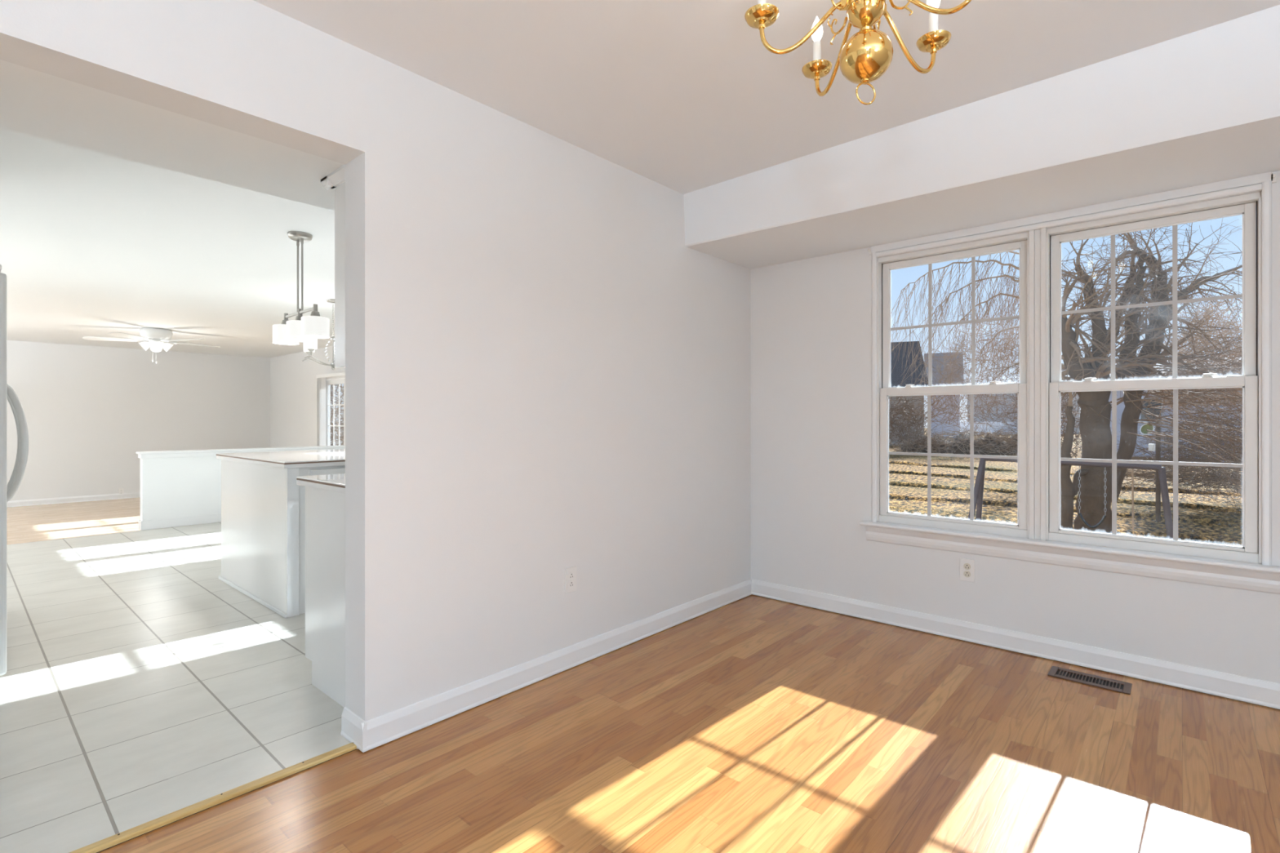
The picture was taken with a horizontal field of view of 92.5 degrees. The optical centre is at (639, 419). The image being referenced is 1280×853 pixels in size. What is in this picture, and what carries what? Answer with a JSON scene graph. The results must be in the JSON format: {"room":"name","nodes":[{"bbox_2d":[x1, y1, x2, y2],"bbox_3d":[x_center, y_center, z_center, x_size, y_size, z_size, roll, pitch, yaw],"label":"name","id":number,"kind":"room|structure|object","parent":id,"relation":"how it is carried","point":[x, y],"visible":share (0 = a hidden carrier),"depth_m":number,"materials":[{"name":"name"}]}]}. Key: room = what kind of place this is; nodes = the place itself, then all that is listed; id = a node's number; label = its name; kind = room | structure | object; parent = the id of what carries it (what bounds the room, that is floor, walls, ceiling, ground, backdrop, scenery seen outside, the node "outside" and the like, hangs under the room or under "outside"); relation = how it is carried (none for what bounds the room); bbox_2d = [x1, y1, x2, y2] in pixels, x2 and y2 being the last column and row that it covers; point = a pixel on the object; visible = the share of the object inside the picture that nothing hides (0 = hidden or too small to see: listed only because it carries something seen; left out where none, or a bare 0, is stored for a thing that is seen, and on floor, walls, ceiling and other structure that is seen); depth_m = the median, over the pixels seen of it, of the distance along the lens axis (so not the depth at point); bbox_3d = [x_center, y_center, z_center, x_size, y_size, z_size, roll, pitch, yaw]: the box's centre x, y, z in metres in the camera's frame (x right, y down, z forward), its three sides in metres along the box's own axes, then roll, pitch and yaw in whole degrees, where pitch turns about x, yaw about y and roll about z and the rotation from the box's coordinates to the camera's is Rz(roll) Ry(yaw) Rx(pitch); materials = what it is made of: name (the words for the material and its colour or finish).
{"room":"dining room","nodes":[
{"label":"dining room","id":0,"kind":"room"},
{"bbox_2d":[7,497,140,544],"bbox_3d":[-7.861,1.440,7.655,5.880,0.100,7.645,0,0,42],"label":"floor","id":1,"kind":"structure","parent":0,"point":[42,522],"depth_m":8.42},
{"bbox_2d":[7,340,270,501],"bbox_3d":[-10.109,0.120,9.641,0.120,2.740,7.880,0,0,42],"label":"wall","id":2,"kind":"structure","parent":0,"point":[88,411],"depth_m":10.66,"materials":[{"name":"white paint"}]},
{"bbox_2d":[7,492,140,507],"bbox_3d":[-10.057,1.342,9.598,0.016,0.096,7.645,0,0,42],"label":"baseboard","id":3,"kind":"structure","parent":2,"relation":"attached to","point":[132,495],"depth_m":10.23,"materials":[{"name":"white paint"}]},
{"bbox_2d":[118,488,124,493],"bbox_3d":[-9.073,1.269,10.714,0.009,0.115,0.070,0,0,42],"label":"wall outlet","id":4,"kind":"object","parent":2,"relation":"attached to","point":[121,491],"visible":1,"depth_m":10.71,"materials":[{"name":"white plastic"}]},
{"bbox_2d":[140,455,221,520],"bbox_3d":[-4.275,0.774,7.376,0.120,0.739,2.720,0,0,42],"label":"wall","id":5,"kind":"structure","parent":0,"point":[173,487],"depth_m":6.55,"materials":[{"name":"white paint"}]},
{"bbox_2d":[138,513,221,530],"bbox_3d":[-4.275,1.097,7.367,0.133,0.094,2.733,0,0,42],"label":"baseboard","id":6,"kind":"structure","parent":5,"relation":"attached to","point":[211,518],"depth_m":6.54,"materials":[{"name":"white paint"}]},
{"bbox_2d":[135,444,345,458],"bbox_3d":[-4.285,0.371,7.365,0.180,0.067,2.750,0,0,42],"label":"trim","id":7,"kind":"structure","parent":5,"relation":"on","point":[187,453],"depth_m":6.77,"materials":[{"name":"white paint"}]},
{"bbox_2d":[270,346,345,447],"bbox_3d":[-5.301,0.120,10.570,5.850,2.740,0.115,0,0,42],"label":"wall","id":8,"kind":"structure","parent":0,"point":[293,381],"depth_m":11.54,"materials":[{"name":"white paint"}]},
{"bbox_2d":[316,371,345,445],"bbox_3d":[-4.944,0.285,10.091,1.780,2.110,0.080,0,0,42],"label":"door frame","id":9,"kind":"structure","parent":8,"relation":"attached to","point":[321,379],"depth_m":10.53,"materials":[{"name":"white paint"}]},
{"bbox_2d":[325,375,345,445],"bbox_3d":[-4.873,0.305,10.171,1.820,2.170,0.115,0,0,42],"label":"door","id":10,"kind":"structure","parent":8,"relation":"in","point":[337,380],"depth_m":10.51,"materials":[{"name":"white paint"}]},
{"bbox_2d":[328,383,343,445],"bbox_3d":[-5.177,0.290,10.439,0.660,1.780,0.007,0,0,42],"label":"grille","id":11,"kind":"object","parent":10,"relation":"attached to","point":[339,404],"depth_m":10.51,"materials":[{"name":"white paint"}]},
{"bbox_2d":[0,0,751,721],"bbox_3d":[-1.870,-0.015,1.214,0.160,2.530,7.980,0,0,42],"label":"wall","id":12,"kind":"structure","parent":0,"point":[544,379],"depth_m":2.48,"materials":[{"name":"white paint"}]},
{"bbox_2d":[320,164,345,367],"bbox_3d":[-0.541,-0.590,3.083,0.327,0.760,1.900,0,0,42],"label":"upper cabinet","id":13,"kind":"object","parent":12,"relation":"attached to","point":[335,180],"visible":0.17,"depth_m":2.44,"materials":[{"name":"white laminate"}]},
{"bbox_2d":[340,706,366,751],"bbox_3d":[-1.015,1.096,2.170,0.174,0.096,0.016,0,0,42],"label":"baseboard","id":14,"kind":"object","parent":12,"relation":"attached to","point":[351,722],"visible":1,"depth_m":2.16,"materials":[{"name":"white paint"}]},
{"bbox_2d":[360,578,751,752],"bbox_3d":[-0.112,1.098,3.068,0.016,0.096,2.554,0,0,42],"label":"baseboard","id":15,"kind":"structure","parent":12,"relation":"attached to","point":[392,726],"depth_m":2.64,"materials":[{"name":"white paint"}]},
{"bbox_2d":[564,565,576,593],"bbox_3d":[-0.319,0.744,2.839,0.009,0.115,0.070,0,0,42],"label":"wall outlet","id":16,"kind":"object","parent":12,"relation":"attached to","point":[571,572],"visible":1,"depth_m":2.83,"materials":[{"name":"white plastic"}]},
{"bbox_2d":[568,580,574,587],"bbox_3d":[-0.317,0.763,2.837,0.003,0.034,0.034,0,0,42],"label":"receptacle","id":17,"kind":"object","parent":16,"relation":"attached to","point":[571,583],"depth_m":2.84,"materials":[{"name":"white plastic"}]},
{"bbox_2d":[568,572,574,579],"bbox_3d":[-0.317,0.724,2.837,0.003,0.034,0.034,0,0,42],"label":"receptacle","id":18,"kind":"object","parent":16,"relation":"attached to","point":[571,575],"depth_m":2.84,"materials":[{"name":"white plastic"}]},
{"bbox_2d":[0,521,1279,852],"bbox_3d":[-2.542,1.207,2.069,9.490,0.126,8.370,0,0,42],"label":"floor","id":19,"kind":"structure","parent":0,"point":[752,723],"depth_m":2.16,"materials":[{"name":"brown wood"}]},
{"bbox_2d":[0,264,28,675],"bbox_3d":[-3.195,0.247,2.592,0.820,1.794,0.847,0,0,42],"label":"refrigerator","id":20,"kind":"object","parent":19,"relation":"on","point":[7,491],"visible":1,"depth_m":2.57,"materials":[{"name":"white metal"}]},
{"bbox_2d":[69,742,356,852],"bbox_3d":[-1.494,1.143,1.588,0.034,0.014,1.498,0,0,42],"label":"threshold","id":21,"kind":"structure","parent":19,"relation":"on","point":[109,842],"depth_m":1.82,"materials":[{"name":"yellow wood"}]},
{"bbox_2d":[96,748,356,852],"bbox_3d":[-1.483,1.159,1.575,0.002,0.022,1.494,0,0,42],"label":"gap","id":22,"kind":"structure","parent":19,"relation":"on","point":[356,748],"depth_m":1.83,"materials":[{"name":"brown wood"}]},
{"bbox_2d":[218,459,345,617],"bbox_3d":[-1.795,0.713,4.782,1.313,0.862,2.214,0,0,42],"label":"base cabinet","id":23,"kind":"object","parent":19,"relation":"on","point":[263,507],"visible":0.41,"depth_m":3.77,"materials":[{"name":"white laminate"}]},
{"bbox_2d":[216,448,345,468],"bbox_3d":[-1.801,0.263,4.782,1.345,0.036,2.225,0,0,42],"label":"countertop","id":24,"kind":"structure","parent":23,"relation":"on","point":[311,458],"depth_m":3.93,"materials":[{"name":"white stone"}]},
{"bbox_2d":[305,486,345,707],"bbox_3d":[-0.640,0.718,3.198,0.623,0.852,1.858,0,0,42],"label":"base cabinet","id":25,"kind":"object","parent":19,"relation":"on","point":[325,510],"visible":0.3,"depth_m":2.54,"materials":[{"name":"white laminate"}]},
{"bbox_2d":[296,473,345,493],"bbox_3d":[-0.652,0.273,3.213,0.665,0.036,1.892,0,0,42],"label":"countertop","id":26,"kind":"structure","parent":25,"relation":"on","point":[331,482],"depth_m":2.59,"materials":[{"name":"white stone"}]},
{"bbox_2d":[1047,666,1132,694],"bbox_3d":[1.980,1.145,2.700,0.290,0.010,0.132,0,0,42],"label":"floor vent","id":27,"kind":"object","parent":19,"relation":"in","point":[1110,684],"visible":1,"depth_m":2.69,"materials":[{"name":"brown metal"}]},
{"bbox_2d":[0,0,1279,357],"bbox_3d":[-4.645,-1.315,4.205,15.470,0.130,8.780,0,0,42],"label":"ceiling","id":28,"kind":"structure","parent":0,"point":[685,96],"depth_m":2.55,"materials":[{"name":"white paint"}]},
{"bbox_2d":[82,327,220,363],"bbox_3d":[-6.726,-1.014,8.556,1.512,0.472,1.518,0,0,42],"label":"ceiling fan","id":29,"kind":"object","parent":28,"relation":"hanging from","point":[156,337],"visible":1,"depth_m":8.39,"materials":[{"name":"white metal"}]},
{"bbox_2d":[0,59,344,210],"bbox_3d":[-1.006,-1.110,2.813,0.665,0.280,4.120,0,0,42],"label":"soffit","id":30,"kind":"structure","parent":28,"relation":"attached to","point":[33,103],"depth_m":2.11,"materials":[{"name":"white paint"}]},
{"bbox_2d":[272,231,329,344],"bbox_3d":[-2.297,-0.892,4.139,0.684,0.716,0.164,0,0,42],"label":"pendant lamp","id":31,"kind":"object","parent":28,"relation":"hanging from","point":[304,328],"visible":1,"depth_m":4.07,"materials":[{"name":"white glass"}]},
{"bbox_2d":[272,313,299,344],"bbox_3d":[-2.492,-0.639,4.311,0.164,0.211,0.164,0,0,42],"label":"lampshade","id":32,"kind":"object","parent":31,"relation":"attached to","point":[278,330],"depth_m":4.24,"materials":[{"name":"white glass"}]},
{"bbox_2d":[285,308,313,342],"bbox_3d":[-2.297,-0.639,4.139,0.164,0.211,0.164,0,0,42],"label":"lampshade","id":33,"kind":"object","parent":31,"relation":"attached to","point":[293,327],"depth_m":4.07,"materials":[{"name":"white glass"}]},
{"bbox_2d":[301,303,329,338],"bbox_3d":[-2.102,-0.639,3.966,0.164,0.211,0.164,0,0,42],"label":"lampshade","id":34,"kind":"object","parent":31,"relation":"attached to","point":[313,326],"depth_m":3.91,"materials":[{"name":"white glass"}]},
{"bbox_2d":[302,298,334,369],"bbox_3d":[-3.190,-0.882,6.393,0.624,0.735,0.654,0,0,42],"label":"chandelier","id":35,"kind":"object","parent":28,"relation":"hanging from","point":[309,348],"visible":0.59,"depth_m":6.38,"materials":[{"name":"silver metal"}]},
{"bbox_2d":[744,0,971,104],"bbox_3d":[0.572,-1.027,1.486,0.538,0.507,0.565,0,0,42],"label":"chandelier","id":36,"kind":"object","parent":28,"relation":"hanging from","point":[864,58],"visible":1,"depth_m":1.50,"materials":[{"name":"gold metal"}]},
{"bbox_2d":[756,0,766,4],"bbox_3d":[0.303,-1.073,1.523,0.033,0.162,0.033,0,0,42],"label":"candle","id":37,"kind":"object","parent":36,"relation":"on","point":[758,2],"depth_m":1.51,"materials":[{"name":"white plastic"}]},
{"bbox_2d":[811,16,822,60],"bbox_3d":[0.507,-1.073,1.754,0.033,0.162,0.033,0,0,42],"label":"candle","id":38,"kind":"object","parent":36,"relation":"on","point":[817,35],"depth_m":1.74,"materials":[{"name":"white plastic"}]},
{"bbox_2d":[926,0,940,31],"bbox_3d":[0.778,-1.073,1.624,0.033,0.162,0.033,0,0,42],"label":"candle","id":39,"kind":"object","parent":36,"relation":"on","point":[933,18],"depth_m":1.61,"materials":[{"name":"white plastic"}]},
{"bbox_2d":[683,4,1279,269],"bbox_3d":[1.764,-1.133,2.578,3.475,0.293,0.800,0,0,42],"label":"soffit","id":40,"kind":"structure","parent":28,"relation":"attached to","point":[1202,106],"depth_m":2.49,"materials":[{"name":"white paint"}]},
{"bbox_2d":[751,170,1279,709],"bbox_3d":[2.127,-0.015,2.898,3.595,2.530,0.160,0,0,42],"label":"wall","id":41,"kind":"structure","parent":0,"point":[811,317],"depth_m":3.55,"materials":[{"name":"white paint"}]},
{"bbox_2d":[866,248,871,254],"bbox_3d":[1.305,-0.960,3.491,0.016,0.036,0.042,0,0,42],"label":"curtain hook","id":42,"kind":"object","parent":41,"relation":"attached to","point":[868,249],"visible":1,"depth_m":3.50,"materials":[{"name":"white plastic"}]},
{"bbox_2d":[876,231,1028,537],"bbox_3d":[1.671,-0.164,3.291,0.740,1.517,0.136,0,0,42],"label":"window","id":43,"kind":"structure","parent":41,"relation":"in","point":[1020,242],"depth_m":3.26,"materials":[{"name":"white plastic"}]},
{"bbox_2d":[888,394,1017,519],"bbox_3d":[1.650,0.198,3.268,0.645,0.667,0.004,0,0,42],"label":"grille","id":44,"kind":"object","parent":43,"relation":"attached to","point":[971,455],"depth_m":3.29,"materials":[{"name":"white plastic"}]},
{"bbox_2d":[890,257,1019,386],"bbox_3d":[1.674,-0.517,3.294,0.647,0.683,0.004,0,0,42],"label":"grille","id":45,"kind":"object","parent":43,"relation":"attached to","point":[937,260],"depth_m":3.33,"materials":[{"name":"white plastic"}]},
{"bbox_2d":[960,558,974,582],"bbox_3d":[1.693,0.780,3.169,0.070,0.115,0.009,0,0,42],"label":"wall outlet","id":46,"kind":"object","parent":41,"relation":"attached to","point":[966,566],"visible":1,"depth_m":3.17,"materials":[{"name":"white plastic"}]},
{"bbox_2d":[963,570,970,577],"bbox_3d":[1.691,0.800,3.167,0.034,0.034,0.003,0,0,42],"label":"receptacle","id":47,"kind":"object","parent":46,"relation":"attached to","point":[966,573],"depth_m":3.17,"materials":[{"name":"white plastic"}]},
{"bbox_2d":[963,563,970,569],"bbox_3d":[1.691,0.761,3.167,0.034,0.034,0.003,0,0,42],"label":"receptacle","id":48,"kind":"object","parent":46,"relation":"attached to","point":[966,566],"depth_m":3.17,"materials":[{"name":"white plastic"}]},
{"bbox_2d":[751,578,1279,709],"bbox_3d":[2.029,1.096,2.868,3.462,0.096,0.016,0,0,42],"label":"baseboard","id":49,"kind":"structure","parent":41,"relation":"attached to","point":[1265,693],"depth_m":2.93,"materials":[{"name":"white paint"}]},
{"bbox_2d":[1028,227,1046,541],"bbox_3d":[1.972,-0.169,3.020,0.070,1.507,0.144,0,0,42],"label":"trim","id":50,"kind":"structure","parent":41,"relation":"attached to","point":[1037,237],"depth_m":2.98,"materials":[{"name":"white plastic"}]},
{"bbox_2d":[859,520,1279,573],"bbox_3d":[1.914,0.594,2.951,1.705,0.020,0.083,0,0,42],"label":"window sill","id":51,"kind":"structure","parent":41,"relation":"attached to","point":[1174,557],"depth_m":2.79,"materials":[{"name":"white paint"}]},
{"bbox_2d":[871,180,1271,565],"bbox_3d":[1.918,-0.182,2.967,1.596,1.535,0.014,0,0,42],"label":"trim","id":52,"kind":"structure","parent":41,"relation":"attached to","point":[1266,186],"depth_m":2.45,"materials":[{"name":"white paint"}]},
{"bbox_2d":[871,171,1272,253],"bbox_3d":[1.921,-0.969,2.970,1.600,0.037,0.006,0,0,42],"label":"trim","id":53,"kind":"structure","parent":41,"relation":"attached to","point":[1259,178],"depth_m":2.83,"materials":[{"name":"white paint"}]},
{"bbox_2d":[865,525,1279,594],"bbox_3d":[1.918,0.649,2.956,1.665,0.090,0.030,0,0,42],"label":"trim","id":54,"kind":"structure","parent":41,"relation":"attached to","point":[1233,578],"depth_m":2.81,"materials":[{"name":"white paint"}]},
{"bbox_2d":[1046,191,1262,564],"bbox_3d":[2.274,-0.164,2.758,0.730,1.517,0.136,0,0,42],"label":"window","id":55,"kind":"structure","parent":41,"relation":"in","point":[1249,205],"depth_m":2.67,"materials":[{"name":"white plastic"}]},
{"bbox_2d":[1060,389,1242,540],"bbox_3d":[2.253,0.198,2.735,0.635,0.667,0.004,0,0,42],"label":"grille","id":56,"kind":"object","parent":55,"relation":"attached to","point":[1175,463],"depth_m":2.78,"materials":[{"name":"white plastic"}]},
{"bbox_2d":[1061,225,1242,380],"bbox_3d":[2.276,-0.517,2.761,0.637,0.683,0.004,0,0,42],"label":"grille","id":57,"kind":"object","parent":55,"relation":"attached to","point":[1112,232],"depth_m":2.78,"materials":[{"name":"white plastic"}]},
{"bbox_2d":[1271,172,1276,182],"bbox_3d":[2.510,-0.960,2.424,0.016,0.036,0.042,0,0,42],"label":"curtain hook","id":58,"kind":"object","parent":41,"relation":"attached to","point":[1274,175],"visible":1,"depth_m":2.43,"materials":[{"name":"white plastic"}]},
{"label":"outside","id":59,"kind":"structure","parent":0,"visible":0},
{"bbox_2d":[888,427,1242,546],"bbox_3d":[50.697,1.704,46.419,94.400,0.201,127.320,0,0,42],"label":"lawn","id":60,"kind":"structure","parent":59,"point":[1201,521],"depth_m":13.07,"materials":[{"name":"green plant"}]},
{"bbox_2d":[330,383,343,445],"bbox_3d":[-7.537,-0.169,14.979,4.184,3.655,4.124,0,0,-6],"label":"leafless shrub","id":61,"kind":"object","parent":60,"relation":"on","point":[336,412],"visible":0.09,"depth_m":14.71,"materials":[{"name":"plant"}]},
{"bbox_2d":[888,341,928,445],"bbox_3d":[17.659,-1.780,43.923,5.313,7.460,6.700,0,0,22],"label":"house","id":62,"kind":"structure","parent":60,"relation":"on","point":[896,378],"depth_m":41.28,"materials":[{"name":"beige"}]},
{"bbox_2d":[888,383,935,456],"bbox_3d":[12.394,0.069,30.000,5.318,3.575,4.050,0,0,-9],"label":"shrub","id":63,"kind":"object","parent":60,"relation":"on","point":[904,405],"visible":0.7,"depth_m":29.51,"materials":[{"name":"brown plant"}]},
{"bbox_2d":[924,351,964,437],"bbox_3d":[29.990,-2.320,60.536,3.405,8.539,7.700,0,0,26],"label":"house","id":64,"kind":"structure","parent":60,"relation":"on","point":[933,424],"depth_m":57.66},
{"bbox_2d":[888,418,1079,455],"bbox_3d":[17.257,1.113,31.087,10.120,2.575,4.416,0,0,0],"label":"brush pile","id":65,"kind":"object","parent":60,"relation":"on","point":[960,444],"visible":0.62,"depth_m":30.27,"materials":[{"name":"plant"}]},
{"bbox_2d":[906,295,1080,432],"bbox_3d":[20.058,-2.648,34.317,12.065,9.540,7.193,0,0,5],"label":"leafless shrub","id":66,"kind":"object","parent":60,"relation":"on","point":[947,378],"visible":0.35,"depth_m":33.84,"materials":[{"name":"brown plant"}]},
{"bbox_2d":[960,421,1063,435],"bbox_3d":[40.171,0.975,68.000,9.642,1.550,13.891,0,0,42],"label":"vinyl fence","id":67,"kind":"object","parent":60,"relation":"on","point":[988,428],"visible":0.21,"depth_m":67.66,"materials":[{"name":"white plastic"}]},
{"bbox_2d":[964,374,1079,434],"bbox_3d":[48.225,-1.794,77.476,13.268,7.488,8.663,0,0,42],"label":"house","id":68,"kind":"structure","parent":60,"relation":"on","point":[993,408],"depth_m":76.31,"materials":[{"name":"white"}]},
{"bbox_2d":[983,343,1119,479],"bbox_3d":[9.982,-0.207,15.032,3.038,3.597,4.988,0,0,42],"label":"leafless shrub","id":69,"kind":"object","parent":60,"relation":"on","point":[1062,430],"visible":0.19,"depth_m":14.89,"materials":[{"name":"brown plant"}]},
{"bbox_2d":[890,218,1242,533],"bbox_3d":[6.563,-0.359,8.298,6.610,4.624,3.680,0,0,14],"label":"willow tree","id":70,"kind":"object","parent":60,"relation":"on","point":[1095,407],"visible":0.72,"depth_m":8.12,"materials":[{"name":"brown plant"}]},
{"bbox_2d":[967,457,1173,539],"bbox_3d":[5.434,1.136,7.869,2.233,1.250,0.566,0,0,42],"label":"stand","id":71,"kind":"object","parent":60,"relation":"on","point":[980,481],"visible":0.59,"depth_m":7.56,"materials":[{"name":"grey metal"}]},
{"bbox_2d":[1078,466,1106,528],"bbox_3d":[5.674,0.976,7.685,0.032,0.785,0.293,0,0,-43],"label":"swing","id":72,"kind":"object","parent":71,"relation":"hanging from","point":[1104,517],"visible":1,"depth_m":7.70,"materials":[{"name":"black rubber"}]},
{"bbox_2d":[1131,468,1133,530],"bbox_3d":[7.563,1.225,9.400,0.031,1.050,0.025,0,0,19],"label":"stake","id":73,"kind":"object","parent":60,"relation":"on","point":[1132,469],"visible":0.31,"depth_m":9.39,"materials":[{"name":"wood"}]},
{"bbox_2d":[1139,423,1160,521],"bbox_3d":[8.739,0.907,10.412,0.374,1.687,0.212,0,0,-7],"label":"bird feeder","id":74,"kind":"object","parent":60,"relation":"on","point":[1144,427],"visible":0.8,"depth_m":10.47,"materials":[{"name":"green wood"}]},
{"bbox_2d":[1074,400,1242,510],"bbox_3d":[11.542,0.693,12.461,6.980,2.780,4.303,0,0,-34],"label":"bush","id":75,"kind":"object","parent":60,"relation":"on","point":[1184,471],"visible":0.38,"depth_m":11.90,"materials":[{"name":"brown plant"}]},
{"bbox_2d":[1141,285,1242,429],"bbox_3d":[12.713,-1.336,13.608,5.543,3.104,2.565,0,0,-45],"label":"shrub","id":76,"kind":"object","parent":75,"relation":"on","point":[1219,322],"visible":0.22,"depth_m":12.98,"materials":[{"name":"plant"}]},
{"bbox_2d":[1108,355,1242,458],"bbox_3d":[28.122,-0.580,29.891,8.689,5.061,7.954,0,0,42],"label":"house","id":77,"kind":"structure","parent":60,"relation":"on","point":[1120,407],"depth_m":28.88,"materials":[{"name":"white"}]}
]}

